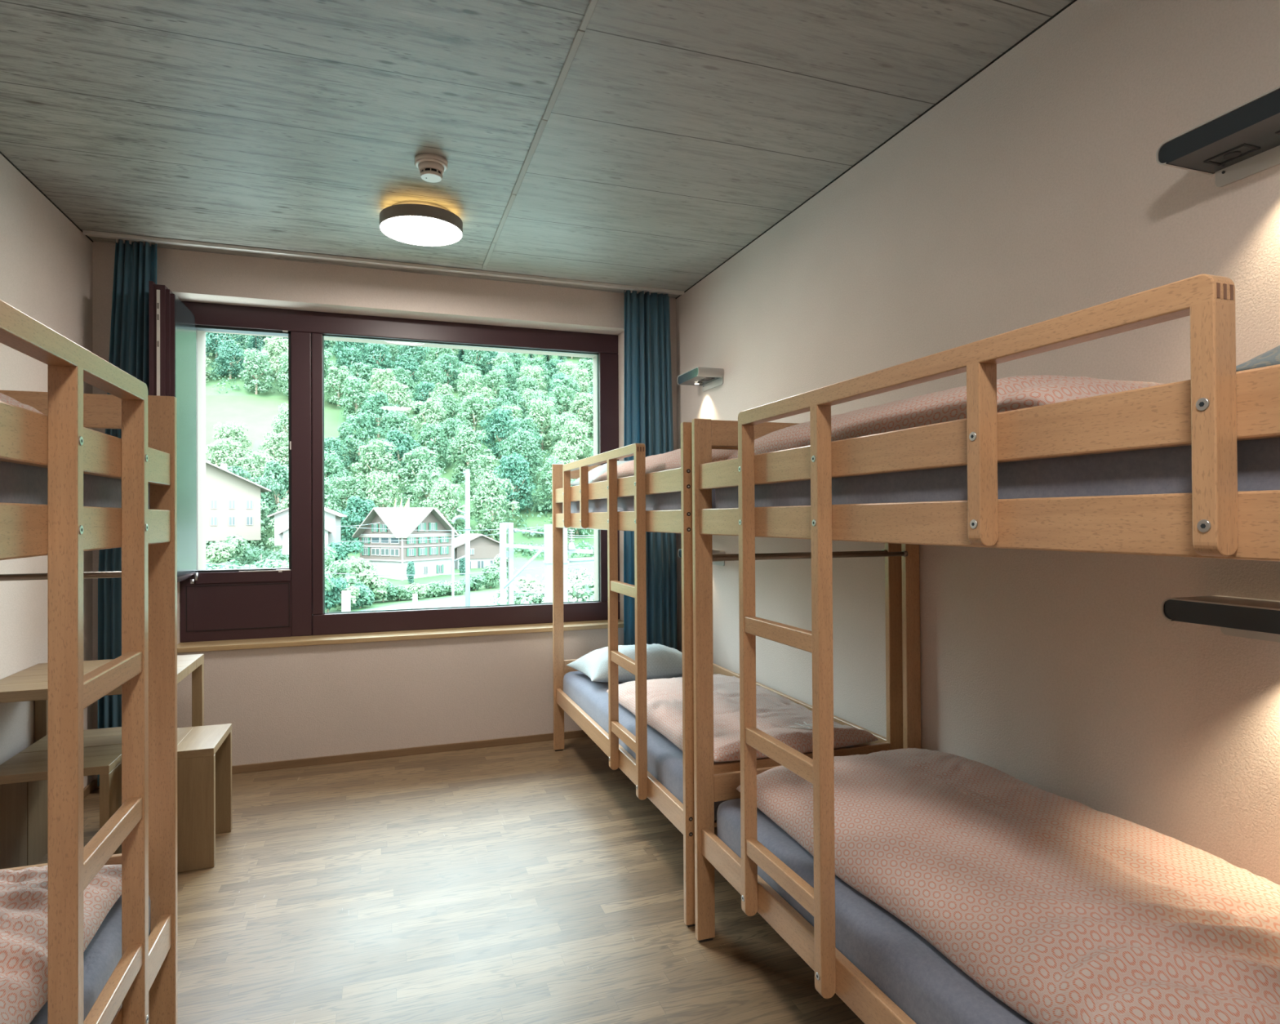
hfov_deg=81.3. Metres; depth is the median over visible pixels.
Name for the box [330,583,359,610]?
shrub
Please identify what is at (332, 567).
shrub
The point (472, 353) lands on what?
leafy tree
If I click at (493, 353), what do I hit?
leafy tree
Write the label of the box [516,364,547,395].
leafy tree
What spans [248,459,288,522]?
leafy tree
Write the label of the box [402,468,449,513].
leafy tree
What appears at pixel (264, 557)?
shrub
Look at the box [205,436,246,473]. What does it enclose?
leafy tree
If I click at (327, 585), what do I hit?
shrub
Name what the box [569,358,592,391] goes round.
leafy tree
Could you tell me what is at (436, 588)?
shrub
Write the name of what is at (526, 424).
leafy tree
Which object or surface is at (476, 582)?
shrub
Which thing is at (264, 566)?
shrub
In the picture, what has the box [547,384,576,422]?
leafy tree
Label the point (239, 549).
shrub
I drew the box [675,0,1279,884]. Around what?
wall
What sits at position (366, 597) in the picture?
shrub
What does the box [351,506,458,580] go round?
chalet
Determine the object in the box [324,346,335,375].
leafy tree
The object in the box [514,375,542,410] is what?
leafy tree
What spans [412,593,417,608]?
bollard
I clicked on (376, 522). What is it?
overhead wire
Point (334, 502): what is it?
leafy tree
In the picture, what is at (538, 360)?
leafy tree
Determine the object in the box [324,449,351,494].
leafy tree
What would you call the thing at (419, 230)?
diffuser
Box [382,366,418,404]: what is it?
leafy tree
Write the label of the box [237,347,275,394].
leafy tree
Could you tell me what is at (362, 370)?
leafy tree
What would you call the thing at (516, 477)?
leafy tree
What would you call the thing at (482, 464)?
leafy tree
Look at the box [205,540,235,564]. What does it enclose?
shrub
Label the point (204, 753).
stool
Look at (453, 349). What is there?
leafy tree
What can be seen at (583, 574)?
flowering bush
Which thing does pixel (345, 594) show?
bollard
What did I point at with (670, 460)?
duvet
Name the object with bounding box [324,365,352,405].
leafy tree
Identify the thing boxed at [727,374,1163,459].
duvet
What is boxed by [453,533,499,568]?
barn
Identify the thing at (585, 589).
flowering bush
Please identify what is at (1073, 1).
trim
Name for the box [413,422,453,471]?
leafy tree
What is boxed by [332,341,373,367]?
leafy tree
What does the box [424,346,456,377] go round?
leafy tree
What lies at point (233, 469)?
leafy tree
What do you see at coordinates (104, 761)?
stool
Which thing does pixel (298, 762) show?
baseboard
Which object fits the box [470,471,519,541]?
leafy tree
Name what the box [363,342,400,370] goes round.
leafy tree
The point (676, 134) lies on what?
ceiling
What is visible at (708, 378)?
reading lamp
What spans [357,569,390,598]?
shrub
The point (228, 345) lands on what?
leafy tree
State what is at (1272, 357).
pillow
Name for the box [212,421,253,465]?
leafy tree
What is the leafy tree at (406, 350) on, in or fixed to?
on the hillside
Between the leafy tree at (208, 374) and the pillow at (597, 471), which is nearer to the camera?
the pillow at (597, 471)
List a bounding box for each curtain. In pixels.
[97,239,157,786]
[623,289,677,649]
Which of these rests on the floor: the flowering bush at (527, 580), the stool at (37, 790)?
the stool at (37, 790)
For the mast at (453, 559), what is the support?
on the hillside
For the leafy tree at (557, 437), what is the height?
15.185 m
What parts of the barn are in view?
pane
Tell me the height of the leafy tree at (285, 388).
16.985 m
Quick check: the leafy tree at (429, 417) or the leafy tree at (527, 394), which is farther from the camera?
the leafy tree at (527, 394)
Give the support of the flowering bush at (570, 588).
on the hillside
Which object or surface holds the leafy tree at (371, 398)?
on the hillside
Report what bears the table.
on the floor
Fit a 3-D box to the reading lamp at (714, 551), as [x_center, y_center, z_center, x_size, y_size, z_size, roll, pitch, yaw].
[0.377,0.279,4.604,0.168,0.095,0.338,0,0,-19]
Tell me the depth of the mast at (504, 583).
39.67 m
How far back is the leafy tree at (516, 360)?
299.64 m
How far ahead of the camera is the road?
93.42 m
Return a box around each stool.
[0,743,121,868]
[19,726,121,865]
[177,723,231,871]
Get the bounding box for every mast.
[451,468,471,606]
[451,527,466,606]
[497,522,544,604]
[542,524,594,602]
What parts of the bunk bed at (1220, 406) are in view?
post, ladder post, rail, hanging rod, ladder post, post, guard post, guard rail, rail, rail, guard post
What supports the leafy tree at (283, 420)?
on the hillside
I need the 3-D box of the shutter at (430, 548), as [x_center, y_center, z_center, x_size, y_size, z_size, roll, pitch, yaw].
[-35.004,6.529,124.608,0.060,1.296,0.380,-1,-1,33]
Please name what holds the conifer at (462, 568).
on the hillside
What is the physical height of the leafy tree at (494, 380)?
16.378 m
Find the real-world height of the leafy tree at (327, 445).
13.133 m
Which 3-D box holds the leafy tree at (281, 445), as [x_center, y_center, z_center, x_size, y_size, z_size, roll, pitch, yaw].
[-90.689,-12.959,187.413,13.227,14.798,10.937,0,0,-19]
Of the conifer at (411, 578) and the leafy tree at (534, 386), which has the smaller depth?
the conifer at (411, 578)
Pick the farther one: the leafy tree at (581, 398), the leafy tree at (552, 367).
the leafy tree at (552, 367)
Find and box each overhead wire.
[206,561,594,575]
[332,522,379,526]
[332,527,543,542]
[355,526,539,530]
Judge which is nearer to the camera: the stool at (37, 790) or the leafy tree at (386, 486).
the stool at (37, 790)
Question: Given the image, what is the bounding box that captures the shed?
[278,526,333,554]
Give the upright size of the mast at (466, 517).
14.432 m
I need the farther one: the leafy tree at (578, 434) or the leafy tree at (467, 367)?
the leafy tree at (467, 367)
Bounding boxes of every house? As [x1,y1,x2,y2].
[205,460,271,541]
[266,506,346,545]
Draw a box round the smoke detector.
[414,153,447,182]
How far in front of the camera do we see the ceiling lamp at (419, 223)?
3.65 m
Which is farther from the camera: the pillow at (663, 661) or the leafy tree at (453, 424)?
the leafy tree at (453, 424)
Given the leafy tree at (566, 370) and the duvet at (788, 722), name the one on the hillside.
the leafy tree at (566, 370)
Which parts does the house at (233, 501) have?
pane, pane, pane, pane, pane, pane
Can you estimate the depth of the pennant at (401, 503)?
124.82 m
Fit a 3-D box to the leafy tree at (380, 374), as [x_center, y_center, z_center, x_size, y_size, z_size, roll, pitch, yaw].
[-82.907,-38.713,243.458,15.137,16.698,12.516,0,0,-2]
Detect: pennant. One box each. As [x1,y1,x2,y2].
[399,497,402,514]
[402,497,409,511]
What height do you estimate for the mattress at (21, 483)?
0.188 m
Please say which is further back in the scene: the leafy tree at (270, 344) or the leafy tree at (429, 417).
the leafy tree at (270, 344)
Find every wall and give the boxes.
[0,153,93,788]
[92,241,678,779]
[404,578,499,587]
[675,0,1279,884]
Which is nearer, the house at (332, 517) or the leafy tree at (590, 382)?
the house at (332, 517)
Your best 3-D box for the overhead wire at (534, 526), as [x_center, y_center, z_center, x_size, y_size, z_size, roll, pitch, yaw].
[-11.927,1.060,56.193,18.477,0.682,0.036,0,0,-19]
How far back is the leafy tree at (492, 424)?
210.98 m
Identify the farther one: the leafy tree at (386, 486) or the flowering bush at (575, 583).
the leafy tree at (386, 486)
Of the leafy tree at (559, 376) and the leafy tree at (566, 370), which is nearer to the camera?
the leafy tree at (559, 376)
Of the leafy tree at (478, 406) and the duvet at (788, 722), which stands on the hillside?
the leafy tree at (478, 406)
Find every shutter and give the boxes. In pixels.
[406,547,408,555]
[413,547,416,555]
[429,546,431,555]
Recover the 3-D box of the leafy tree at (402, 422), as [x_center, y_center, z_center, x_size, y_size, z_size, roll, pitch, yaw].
[-68.414,-20.901,208.326,11.113,15.378,11.258,0,-1,-30]
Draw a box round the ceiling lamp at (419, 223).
[379,200,462,246]
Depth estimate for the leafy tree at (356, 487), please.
169.71 m
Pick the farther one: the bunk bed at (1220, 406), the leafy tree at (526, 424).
the leafy tree at (526, 424)
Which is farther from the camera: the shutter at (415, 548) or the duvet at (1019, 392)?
the shutter at (415, 548)
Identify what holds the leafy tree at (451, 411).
on the hillside
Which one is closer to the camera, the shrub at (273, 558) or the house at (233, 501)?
the shrub at (273, 558)
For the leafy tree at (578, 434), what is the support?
on the hillside
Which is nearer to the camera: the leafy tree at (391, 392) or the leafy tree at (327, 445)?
the leafy tree at (327, 445)
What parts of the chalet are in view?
pane, pane, pane, pane, pane, pane, pane, corner post, pane, pane, pane, pane, pane, pane, pane, pane, pane, pane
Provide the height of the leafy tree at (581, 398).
15.139 m
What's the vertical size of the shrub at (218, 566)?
6.603 m
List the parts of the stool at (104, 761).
panel, seat, panel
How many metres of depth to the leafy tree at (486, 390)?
244.21 m
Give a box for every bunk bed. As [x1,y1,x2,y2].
[0,299,177,1023]
[551,422,903,927]
[691,274,1279,1023]
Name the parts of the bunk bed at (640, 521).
post, guard post, guard post, guard rail, ladder post, rail, rail, rail, ladder post, post, post, wall rail, hanging rod, post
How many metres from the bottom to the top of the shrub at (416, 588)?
2.591 m
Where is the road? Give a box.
[361,593,499,610]
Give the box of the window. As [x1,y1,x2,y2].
[148,280,623,653]
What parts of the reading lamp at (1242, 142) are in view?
socket frame, wall plate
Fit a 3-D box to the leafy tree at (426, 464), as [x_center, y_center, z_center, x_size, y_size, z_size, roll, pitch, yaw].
[-54.662,-9.045,184.674,12.494,14.794,10.257,0,0,-23]
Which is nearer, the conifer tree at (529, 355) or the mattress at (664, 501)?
the mattress at (664, 501)
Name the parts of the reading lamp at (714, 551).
wall plate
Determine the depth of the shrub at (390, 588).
95.74 m
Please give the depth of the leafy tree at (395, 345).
289.15 m
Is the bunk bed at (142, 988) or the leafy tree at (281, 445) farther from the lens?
the leafy tree at (281, 445)
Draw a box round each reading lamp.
[676,366,724,391]
[678,548,725,565]
[1155,85,1279,186]
[1160,595,1279,642]
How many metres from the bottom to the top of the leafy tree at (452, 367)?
15.017 m
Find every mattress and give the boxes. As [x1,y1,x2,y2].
[0,460,150,508]
[29,894,151,1023]
[562,488,715,513]
[563,671,853,820]
[715,436,1279,508]
[716,798,1033,1023]
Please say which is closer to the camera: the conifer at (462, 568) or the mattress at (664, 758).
the mattress at (664, 758)
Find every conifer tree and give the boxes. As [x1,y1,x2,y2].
[235,333,246,346]
[244,335,263,361]
[455,349,467,364]
[525,353,537,364]
[540,355,555,365]
[555,355,566,371]
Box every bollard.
[341,590,350,611]
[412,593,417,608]
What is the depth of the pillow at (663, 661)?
4.32 m
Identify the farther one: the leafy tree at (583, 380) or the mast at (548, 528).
the leafy tree at (583, 380)
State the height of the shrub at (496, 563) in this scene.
5.295 m
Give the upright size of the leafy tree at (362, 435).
16.544 m
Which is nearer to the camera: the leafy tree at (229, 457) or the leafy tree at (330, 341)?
the leafy tree at (229, 457)
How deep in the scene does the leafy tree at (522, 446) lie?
193.09 m
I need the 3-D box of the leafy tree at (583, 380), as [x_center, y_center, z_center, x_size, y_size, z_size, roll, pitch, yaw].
[-22.413,-45.141,275.102,9.683,16.253,11.794,0,-1,-44]
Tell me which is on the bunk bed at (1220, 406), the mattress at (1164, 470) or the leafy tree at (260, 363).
the mattress at (1164, 470)
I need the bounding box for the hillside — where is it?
[205,333,594,612]
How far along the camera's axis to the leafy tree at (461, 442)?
196.70 m
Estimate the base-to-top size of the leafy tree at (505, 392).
16.108 m
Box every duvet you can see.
[0,392,47,415]
[0,864,121,1023]
[591,448,737,482]
[606,673,878,762]
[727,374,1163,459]
[736,747,1279,1023]
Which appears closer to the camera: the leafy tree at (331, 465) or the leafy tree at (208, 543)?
the leafy tree at (208, 543)
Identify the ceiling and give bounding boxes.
[0,0,1073,297]
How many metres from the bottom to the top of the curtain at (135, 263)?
2.937 m
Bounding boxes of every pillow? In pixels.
[565,643,682,682]
[570,460,629,485]
[1235,345,1279,371]
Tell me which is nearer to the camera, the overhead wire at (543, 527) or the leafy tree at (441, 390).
the overhead wire at (543, 527)
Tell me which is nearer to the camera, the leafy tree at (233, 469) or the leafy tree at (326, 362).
the leafy tree at (233, 469)
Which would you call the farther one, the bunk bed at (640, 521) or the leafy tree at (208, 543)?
the leafy tree at (208, 543)
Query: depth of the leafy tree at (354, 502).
154.47 m
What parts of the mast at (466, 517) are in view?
bracket arm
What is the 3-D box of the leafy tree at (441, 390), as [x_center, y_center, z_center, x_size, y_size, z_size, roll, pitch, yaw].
[-63.704,-34.145,242.060,10.845,15.364,13.116,-1,0,24]
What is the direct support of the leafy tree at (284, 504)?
on the hillside
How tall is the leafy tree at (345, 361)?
15.579 m
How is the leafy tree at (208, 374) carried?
on the hillside
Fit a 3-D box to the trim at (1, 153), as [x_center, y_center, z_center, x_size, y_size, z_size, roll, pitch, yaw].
[-1.885,-1.507,0.903,0.004,0.005,6.716,0,0,-19]
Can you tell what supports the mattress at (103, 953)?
on the bunk bed at (142, 988)
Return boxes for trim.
[0,151,93,242]
[481,0,598,269]
[675,0,1076,298]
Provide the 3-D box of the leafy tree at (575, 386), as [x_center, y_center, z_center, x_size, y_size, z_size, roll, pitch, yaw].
[-25.317,-38.468,253.671,12.245,16.854,12.141,0,0,-6]
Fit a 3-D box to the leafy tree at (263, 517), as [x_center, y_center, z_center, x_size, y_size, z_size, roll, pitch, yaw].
[-82.410,2.647,155.494,10.888,14.676,10.916,-1,-1,32]
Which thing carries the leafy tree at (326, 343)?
on the hillside
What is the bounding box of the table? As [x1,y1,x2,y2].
[0,653,204,742]
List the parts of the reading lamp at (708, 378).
wall plate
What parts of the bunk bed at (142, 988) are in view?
hanging rod, ladder post, guard rail, rail, rail, ladder post, rail, post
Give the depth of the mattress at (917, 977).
1.69 m
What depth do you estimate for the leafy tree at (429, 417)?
219.01 m
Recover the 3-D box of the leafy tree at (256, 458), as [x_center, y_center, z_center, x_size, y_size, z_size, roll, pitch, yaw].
[-90.917,-7.426,176.136,10.959,14.514,8.997,0,0,-9]
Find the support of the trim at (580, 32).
attached to the ceiling
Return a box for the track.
[82,230,684,294]
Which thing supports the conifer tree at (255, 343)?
on the hillside
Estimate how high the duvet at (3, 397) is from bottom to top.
0.170 m
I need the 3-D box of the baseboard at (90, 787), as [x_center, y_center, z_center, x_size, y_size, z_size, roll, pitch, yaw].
[-1.859,1.446,0.875,0.014,0.045,6.702,0,0,-19]
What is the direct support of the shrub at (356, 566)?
on the hillside
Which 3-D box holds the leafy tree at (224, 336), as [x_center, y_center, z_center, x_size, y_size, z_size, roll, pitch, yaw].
[-145.647,-57.719,255.377,11.841,14.467,11.995,0,-1,-33]
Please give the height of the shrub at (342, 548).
7.796 m
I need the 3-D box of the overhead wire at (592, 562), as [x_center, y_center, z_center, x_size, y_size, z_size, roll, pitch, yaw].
[-12.878,3.168,43.135,21.918,1.033,0.036,0,0,-19]
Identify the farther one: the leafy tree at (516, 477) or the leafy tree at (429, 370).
the leafy tree at (429, 370)
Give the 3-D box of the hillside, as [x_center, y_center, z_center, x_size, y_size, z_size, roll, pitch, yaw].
[-46.688,-84.303,285.311,620.000,194.890,540.000,0,0,-19]
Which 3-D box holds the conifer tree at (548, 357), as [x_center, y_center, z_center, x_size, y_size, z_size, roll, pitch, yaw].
[-40.267,-72.181,328.567,9.100,19.779,8.844,0,0,10]
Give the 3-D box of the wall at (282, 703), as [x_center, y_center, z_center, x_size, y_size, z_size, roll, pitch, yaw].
[-1.456,0.108,4.901,3.833,3.778,0.584,0,0,-19]
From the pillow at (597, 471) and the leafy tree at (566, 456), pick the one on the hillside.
the leafy tree at (566, 456)
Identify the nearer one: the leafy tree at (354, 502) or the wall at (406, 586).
the wall at (406, 586)
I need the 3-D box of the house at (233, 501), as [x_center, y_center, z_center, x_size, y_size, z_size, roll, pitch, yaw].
[-77.360,-2.015,127.212,26.584,13.850,22.530,0,0,-19]
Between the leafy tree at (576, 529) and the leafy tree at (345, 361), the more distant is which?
the leafy tree at (345, 361)
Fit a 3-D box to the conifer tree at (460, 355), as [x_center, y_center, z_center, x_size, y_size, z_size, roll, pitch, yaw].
[-73.985,-68.431,311.296,7.964,18.545,7.656,0,0,-7]
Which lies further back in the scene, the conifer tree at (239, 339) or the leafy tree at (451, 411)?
the conifer tree at (239, 339)
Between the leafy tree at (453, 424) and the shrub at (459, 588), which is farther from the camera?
the leafy tree at (453, 424)
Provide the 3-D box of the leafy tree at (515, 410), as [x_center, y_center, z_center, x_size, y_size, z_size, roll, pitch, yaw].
[-39.012,-25.297,223.298,11.686,13.951,9.594,-1,-1,40]
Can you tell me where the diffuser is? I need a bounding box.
[380,215,462,245]
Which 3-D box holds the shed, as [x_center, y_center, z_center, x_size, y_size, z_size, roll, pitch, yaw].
[-53.862,3.814,119.881,8.535,5.750,7.274,0,0,-19]
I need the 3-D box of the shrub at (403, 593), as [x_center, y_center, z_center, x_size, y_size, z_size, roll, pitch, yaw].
[-31.507,10.704,97.907,3.463,2.400,3.459,0,0,-19]
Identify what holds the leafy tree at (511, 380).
on the hillside
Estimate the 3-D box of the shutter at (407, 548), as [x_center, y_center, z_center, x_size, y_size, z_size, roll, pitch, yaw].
[-37.550,6.515,120.657,0.060,1.296,0.380,-1,-1,33]
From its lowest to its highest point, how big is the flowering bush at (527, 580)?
5.972 m
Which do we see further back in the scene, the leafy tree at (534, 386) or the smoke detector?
the leafy tree at (534, 386)
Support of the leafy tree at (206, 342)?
on the hillside
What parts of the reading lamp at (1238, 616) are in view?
wall plate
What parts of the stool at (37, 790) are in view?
panel, seat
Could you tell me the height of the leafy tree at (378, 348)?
16.650 m
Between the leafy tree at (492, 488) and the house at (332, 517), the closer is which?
the house at (332, 517)
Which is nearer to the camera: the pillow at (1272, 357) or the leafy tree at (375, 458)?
the pillow at (1272, 357)
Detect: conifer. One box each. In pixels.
[406,560,415,583]
[458,557,465,575]
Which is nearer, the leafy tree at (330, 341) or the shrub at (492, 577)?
the shrub at (492, 577)
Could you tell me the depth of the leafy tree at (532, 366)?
279.50 m
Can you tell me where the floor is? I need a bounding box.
[35,736,864,1023]
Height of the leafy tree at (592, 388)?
16.116 m
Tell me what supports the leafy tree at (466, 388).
on the hillside
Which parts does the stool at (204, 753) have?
panel, seat, panel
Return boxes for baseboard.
[83,780,94,799]
[93,729,588,788]
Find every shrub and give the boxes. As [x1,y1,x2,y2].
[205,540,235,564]
[205,561,223,569]
[207,562,237,568]
[217,533,249,568]
[221,559,283,568]
[242,547,283,566]
[249,557,288,568]
[269,563,335,591]
[324,545,337,567]
[324,559,364,586]
[324,573,347,612]
[325,539,364,565]
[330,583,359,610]
[333,555,377,583]
[348,582,374,608]
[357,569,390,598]
[371,580,398,601]
[386,585,413,600]
[406,582,429,598]
[422,581,445,597]
[438,579,464,595]
[459,574,487,590]
[481,564,507,588]
[489,554,515,579]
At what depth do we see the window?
4.58 m
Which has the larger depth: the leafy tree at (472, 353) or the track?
the leafy tree at (472, 353)
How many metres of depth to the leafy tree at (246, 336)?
265.40 m
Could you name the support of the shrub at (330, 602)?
on the hillside
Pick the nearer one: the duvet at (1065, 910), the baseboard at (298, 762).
the duvet at (1065, 910)
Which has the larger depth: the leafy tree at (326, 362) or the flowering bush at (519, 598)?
the leafy tree at (326, 362)
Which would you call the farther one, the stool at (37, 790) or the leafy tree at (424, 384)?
the leafy tree at (424, 384)
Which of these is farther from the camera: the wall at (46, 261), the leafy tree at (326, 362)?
the leafy tree at (326, 362)
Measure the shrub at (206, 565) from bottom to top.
6.843 m
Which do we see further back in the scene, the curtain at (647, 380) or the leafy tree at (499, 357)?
the leafy tree at (499, 357)
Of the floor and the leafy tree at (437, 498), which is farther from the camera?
the leafy tree at (437, 498)
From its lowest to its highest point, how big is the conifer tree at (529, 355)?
21.520 m
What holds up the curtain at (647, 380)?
hanging from the track
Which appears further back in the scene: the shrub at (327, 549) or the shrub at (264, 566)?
the shrub at (327, 549)
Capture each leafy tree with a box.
[205,332,235,358]
[205,337,211,356]
[205,356,211,383]
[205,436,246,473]
[205,540,226,558]
[209,339,245,378]
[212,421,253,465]
[226,466,251,478]
[237,334,274,351]
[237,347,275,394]
[237,449,275,495]
[237,497,273,550]
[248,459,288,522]
[250,431,288,484]
[254,337,288,380]
[266,493,288,558]
[271,402,288,451]
[273,350,288,395]
[324,340,336,350]
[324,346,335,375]
[324,349,337,390]
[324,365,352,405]
[324,436,351,476]
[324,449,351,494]
[324,475,343,536]
[327,475,370,520]
[328,340,360,358]
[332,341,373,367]
[334,346,365,382]
[335,411,385,469]
[336,375,377,422]
[336,496,379,551]
[346,361,377,395]
[347,437,402,494]
[357,391,401,437]
[360,342,393,382]
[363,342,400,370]
[364,368,408,410]
[364,470,404,510]
[377,381,417,426]
[377,429,422,479]
[378,408,417,457]
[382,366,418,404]
[388,344,412,365]
[389,353,422,388]
[393,445,445,499]
[395,345,431,374]
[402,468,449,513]
[409,360,447,399]
[410,395,447,445]
[411,380,439,413]
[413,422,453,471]
[422,346,456,367]
[422,477,471,533]
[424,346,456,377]
[425,382,463,417]
[432,353,464,391]
[433,393,466,431]
[439,417,472,456]
[443,348,462,358]
[446,423,493,477]
[453,363,484,394]
[454,391,495,441]
[457,371,484,407]
[458,349,489,377]
[461,453,500,495]
[462,386,499,423]
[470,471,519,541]
[472,351,502,373]
[477,407,519,458]
[479,368,511,409]
[487,386,527,428]
[488,452,536,515]
[489,351,516,389]
[492,404,524,441]
[493,363,519,399]
[497,417,544,467]
[497,429,549,484]
[500,351,525,378]
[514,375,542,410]
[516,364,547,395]
[516,364,548,400]
[517,387,544,419]
[519,357,552,391]
[523,397,559,449]
[524,390,559,434]
[533,454,574,511]
[543,358,564,387]
[546,372,573,400]
[546,440,582,480]
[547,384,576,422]
[547,412,582,457]
[548,374,582,417]
[553,360,579,386]
[558,417,593,462]
[561,392,593,435]
[567,479,593,536]
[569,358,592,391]
[569,367,590,395]
[582,379,593,417]
[582,388,593,423]
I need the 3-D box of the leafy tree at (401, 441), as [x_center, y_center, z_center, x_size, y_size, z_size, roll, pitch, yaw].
[-63.626,-14.195,195.395,12.903,14.511,12.936,-1,0,20]
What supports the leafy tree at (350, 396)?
on the hillside
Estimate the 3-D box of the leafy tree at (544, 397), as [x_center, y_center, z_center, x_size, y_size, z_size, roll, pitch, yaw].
[-30.690,-30.153,233.277,11.049,15.677,10.955,0,0,-13]
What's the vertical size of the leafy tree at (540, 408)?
16.949 m
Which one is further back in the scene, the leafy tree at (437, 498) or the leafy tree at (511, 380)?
the leafy tree at (511, 380)
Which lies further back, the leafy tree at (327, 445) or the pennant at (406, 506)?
the leafy tree at (327, 445)
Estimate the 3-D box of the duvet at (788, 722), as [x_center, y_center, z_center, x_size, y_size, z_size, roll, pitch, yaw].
[0.378,0.908,3.424,0.751,0.142,1.393,0,0,-19]
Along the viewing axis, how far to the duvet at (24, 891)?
1.51 m
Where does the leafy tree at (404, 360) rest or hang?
on the hillside
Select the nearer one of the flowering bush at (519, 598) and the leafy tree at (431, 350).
the flowering bush at (519, 598)
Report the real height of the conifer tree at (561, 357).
21.063 m
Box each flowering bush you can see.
[488,582,544,604]
[513,573,569,600]
[523,586,588,603]
[567,565,594,597]
[567,571,594,601]
[568,579,594,601]
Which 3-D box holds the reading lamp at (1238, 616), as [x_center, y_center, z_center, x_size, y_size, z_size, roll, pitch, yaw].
[1.397,0.252,1.674,0.168,0.095,0.338,0,0,-19]
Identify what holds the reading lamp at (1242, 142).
attached to the wall at (1037, 190)

